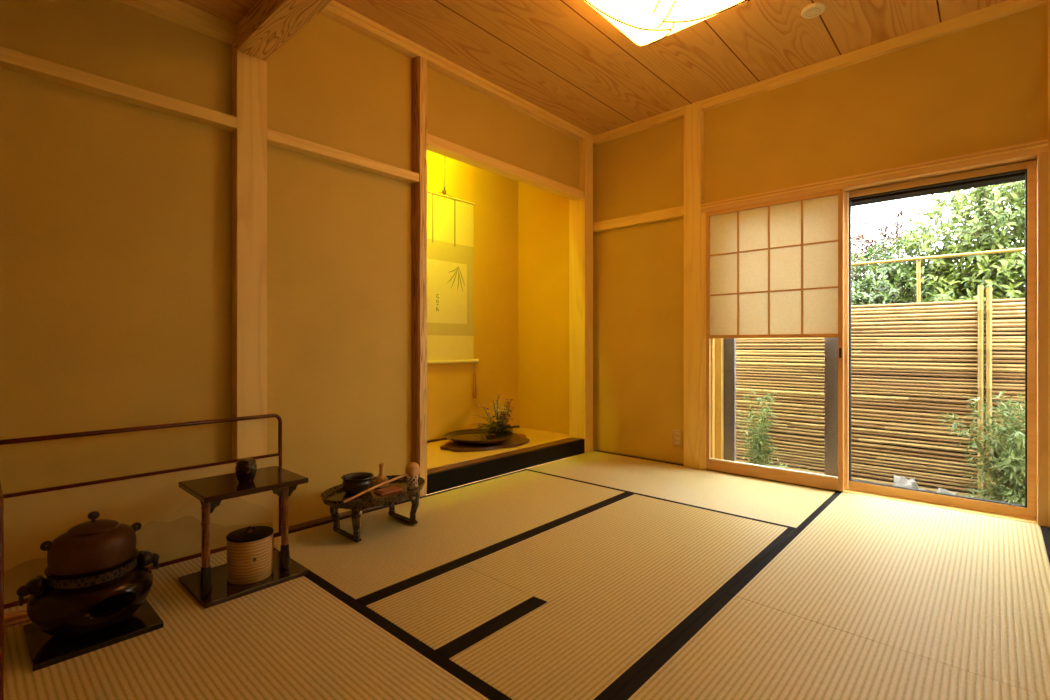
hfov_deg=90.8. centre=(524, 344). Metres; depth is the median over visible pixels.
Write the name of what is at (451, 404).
wall
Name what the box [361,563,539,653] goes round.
mat
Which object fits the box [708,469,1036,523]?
trim
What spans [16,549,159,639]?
brazier
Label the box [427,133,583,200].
trim
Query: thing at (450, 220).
scroll
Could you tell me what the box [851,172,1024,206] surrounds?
trim
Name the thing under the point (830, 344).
window
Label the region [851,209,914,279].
shrub
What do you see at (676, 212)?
trim
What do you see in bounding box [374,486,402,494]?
cloth
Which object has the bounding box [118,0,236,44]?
trim
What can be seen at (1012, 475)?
feathery shrub
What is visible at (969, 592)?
mat
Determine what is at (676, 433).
socket
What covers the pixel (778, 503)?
mat
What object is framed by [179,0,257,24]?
ceiling
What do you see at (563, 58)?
ceiling
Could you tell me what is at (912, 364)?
bamboo fence
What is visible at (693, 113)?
trim
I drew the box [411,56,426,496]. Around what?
wooden pillar
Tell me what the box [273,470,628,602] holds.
mat
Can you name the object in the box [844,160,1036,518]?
door frame
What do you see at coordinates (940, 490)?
rock
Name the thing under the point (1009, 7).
trim
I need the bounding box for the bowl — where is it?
[341,472,373,494]
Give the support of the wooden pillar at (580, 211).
attached to the wall at (543, 216)
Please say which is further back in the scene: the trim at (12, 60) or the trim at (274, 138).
the trim at (274, 138)
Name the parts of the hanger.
hanger rod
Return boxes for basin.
[445,429,513,443]
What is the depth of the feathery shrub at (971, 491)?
3.12 m
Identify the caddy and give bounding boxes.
[235,458,256,482]
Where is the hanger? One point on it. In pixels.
(444, 156)
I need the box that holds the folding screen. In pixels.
[0,414,281,699]
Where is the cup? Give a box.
[406,462,419,476]
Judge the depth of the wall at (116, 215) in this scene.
2.19 m
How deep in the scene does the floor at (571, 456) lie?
3.64 m
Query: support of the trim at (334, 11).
attached to the wall at (116, 215)
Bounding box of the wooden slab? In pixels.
[440,434,528,451]
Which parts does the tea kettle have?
lid, knob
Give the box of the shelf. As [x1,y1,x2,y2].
[178,466,308,608]
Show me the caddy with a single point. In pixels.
(246, 468)
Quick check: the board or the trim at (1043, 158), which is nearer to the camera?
the board
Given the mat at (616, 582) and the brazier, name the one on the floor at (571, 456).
the mat at (616, 582)
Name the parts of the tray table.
leg, leg, leg, leg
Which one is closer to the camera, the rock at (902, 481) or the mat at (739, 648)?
the mat at (739, 648)
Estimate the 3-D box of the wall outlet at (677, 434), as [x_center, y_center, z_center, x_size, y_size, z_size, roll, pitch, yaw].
[1.122,0.690,3.816,0.072,0.116,0.012,0,0,42]
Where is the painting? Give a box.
[427,259,466,323]
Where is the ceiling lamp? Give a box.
[584,0,749,45]
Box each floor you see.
[427,427,572,468]
[427,456,571,494]
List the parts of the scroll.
rod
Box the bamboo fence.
[736,247,1024,500]
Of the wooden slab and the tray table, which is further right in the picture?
the wooden slab
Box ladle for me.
[344,462,419,502]
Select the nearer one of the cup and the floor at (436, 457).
the cup
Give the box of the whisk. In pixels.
[375,463,388,487]
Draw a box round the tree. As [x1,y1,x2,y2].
[873,180,1024,302]
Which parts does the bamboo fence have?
rail post, rail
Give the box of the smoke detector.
[801,2,824,18]
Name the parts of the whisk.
handle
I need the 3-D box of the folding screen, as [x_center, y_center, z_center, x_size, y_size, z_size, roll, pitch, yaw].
[-1.112,0.598,1.732,0.929,0.564,0.965,0,0,42]
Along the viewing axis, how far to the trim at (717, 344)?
3.65 m
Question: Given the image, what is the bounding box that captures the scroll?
[426,191,478,363]
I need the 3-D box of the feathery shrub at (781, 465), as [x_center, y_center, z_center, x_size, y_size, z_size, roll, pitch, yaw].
[1.892,1.104,3.887,0.421,0.455,0.430,0,0,-12]
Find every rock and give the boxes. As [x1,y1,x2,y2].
[894,475,924,489]
[937,488,956,494]
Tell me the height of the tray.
0.034 m
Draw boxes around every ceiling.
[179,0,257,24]
[334,0,1006,135]
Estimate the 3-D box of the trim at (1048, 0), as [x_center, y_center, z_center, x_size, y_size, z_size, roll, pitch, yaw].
[2.624,-0.420,2.521,0.111,2.600,0.180,0,0,42]
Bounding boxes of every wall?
[0,0,578,525]
[427,150,517,440]
[518,181,583,455]
[587,4,1047,463]
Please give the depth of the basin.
3.93 m
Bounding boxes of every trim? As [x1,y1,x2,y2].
[0,47,236,131]
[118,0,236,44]
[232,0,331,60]
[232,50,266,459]
[267,129,418,182]
[288,498,409,531]
[319,0,593,142]
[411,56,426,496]
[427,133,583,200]
[427,425,518,442]
[427,439,584,493]
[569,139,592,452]
[593,0,1047,144]
[593,206,683,231]
[594,450,683,464]
[684,101,703,468]
[701,139,1048,212]
[701,213,723,469]
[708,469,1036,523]
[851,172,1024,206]
[1037,152,1048,526]
[1048,0,1049,526]
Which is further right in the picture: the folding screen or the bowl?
the bowl
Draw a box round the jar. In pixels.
[226,526,273,584]
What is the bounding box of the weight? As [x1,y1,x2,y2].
[473,362,475,398]
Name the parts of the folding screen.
frame, paper panel, rail, frame, rail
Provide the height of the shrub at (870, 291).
2.387 m
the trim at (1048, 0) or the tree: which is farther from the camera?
the tree
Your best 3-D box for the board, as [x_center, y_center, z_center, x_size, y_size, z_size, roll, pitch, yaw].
[-1.332,0.871,1.598,0.296,0.018,0.296,0,0,42]
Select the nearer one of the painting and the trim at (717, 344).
the trim at (717, 344)
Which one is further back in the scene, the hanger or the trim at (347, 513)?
the hanger
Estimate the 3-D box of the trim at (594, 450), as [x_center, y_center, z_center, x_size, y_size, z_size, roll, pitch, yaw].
[0.879,0.902,4.032,0.794,0.056,0.030,0,0,42]
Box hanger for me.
[442,156,445,194]
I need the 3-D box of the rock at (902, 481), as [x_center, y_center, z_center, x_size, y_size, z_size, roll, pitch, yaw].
[2.740,1.156,3.673,0.231,0.426,0.181,0,0,42]
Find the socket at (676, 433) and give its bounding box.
[675,432,678,443]
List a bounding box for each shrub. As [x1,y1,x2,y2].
[737,389,779,465]
[766,458,810,471]
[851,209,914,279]
[851,229,955,304]
[936,390,1024,504]
[949,488,990,498]
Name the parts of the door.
handle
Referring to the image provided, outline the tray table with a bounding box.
[321,475,424,542]
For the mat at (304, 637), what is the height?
0.050 m
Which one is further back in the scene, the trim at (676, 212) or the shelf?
the trim at (676, 212)
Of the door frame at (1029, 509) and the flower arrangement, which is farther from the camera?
the flower arrangement
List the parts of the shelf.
post, board, post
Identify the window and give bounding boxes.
[724,338,837,476]
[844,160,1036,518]
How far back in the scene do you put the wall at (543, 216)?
4.58 m
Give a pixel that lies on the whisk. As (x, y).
(381, 477)
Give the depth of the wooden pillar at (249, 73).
2.30 m
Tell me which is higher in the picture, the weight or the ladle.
the weight
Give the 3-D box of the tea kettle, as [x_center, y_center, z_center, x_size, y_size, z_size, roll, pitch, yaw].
[-1.328,0.620,1.592,0.211,0.211,0.211,0,0,10]
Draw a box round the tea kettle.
[40,511,141,574]
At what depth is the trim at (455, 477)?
3.47 m
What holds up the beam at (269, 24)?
attached to the wall
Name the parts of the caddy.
lid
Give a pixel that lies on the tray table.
(334, 497)
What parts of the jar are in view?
lid, knob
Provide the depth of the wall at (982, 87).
3.42 m
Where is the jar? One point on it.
(249, 549)
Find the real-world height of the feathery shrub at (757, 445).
0.960 m
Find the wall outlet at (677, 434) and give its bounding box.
[673,430,681,445]
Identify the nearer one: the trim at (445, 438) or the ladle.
the ladle
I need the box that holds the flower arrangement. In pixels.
[468,394,519,435]
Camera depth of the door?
3.33 m
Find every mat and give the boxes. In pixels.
[4,547,511,699]
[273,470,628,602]
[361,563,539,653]
[442,493,793,699]
[523,451,835,529]
[610,593,1049,699]
[726,491,1049,697]
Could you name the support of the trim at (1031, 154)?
attached to the wall at (982, 87)
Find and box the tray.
[321,475,424,506]
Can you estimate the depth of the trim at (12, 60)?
1.95 m
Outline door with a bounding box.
[706,189,843,491]
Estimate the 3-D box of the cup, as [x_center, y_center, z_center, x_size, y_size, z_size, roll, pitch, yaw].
[-0.552,0.612,2.542,0.068,0.066,0.068,0,0,42]
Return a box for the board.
[23,599,163,671]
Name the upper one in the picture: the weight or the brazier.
the weight
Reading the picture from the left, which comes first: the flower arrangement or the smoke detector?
the flower arrangement
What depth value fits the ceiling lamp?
2.42 m

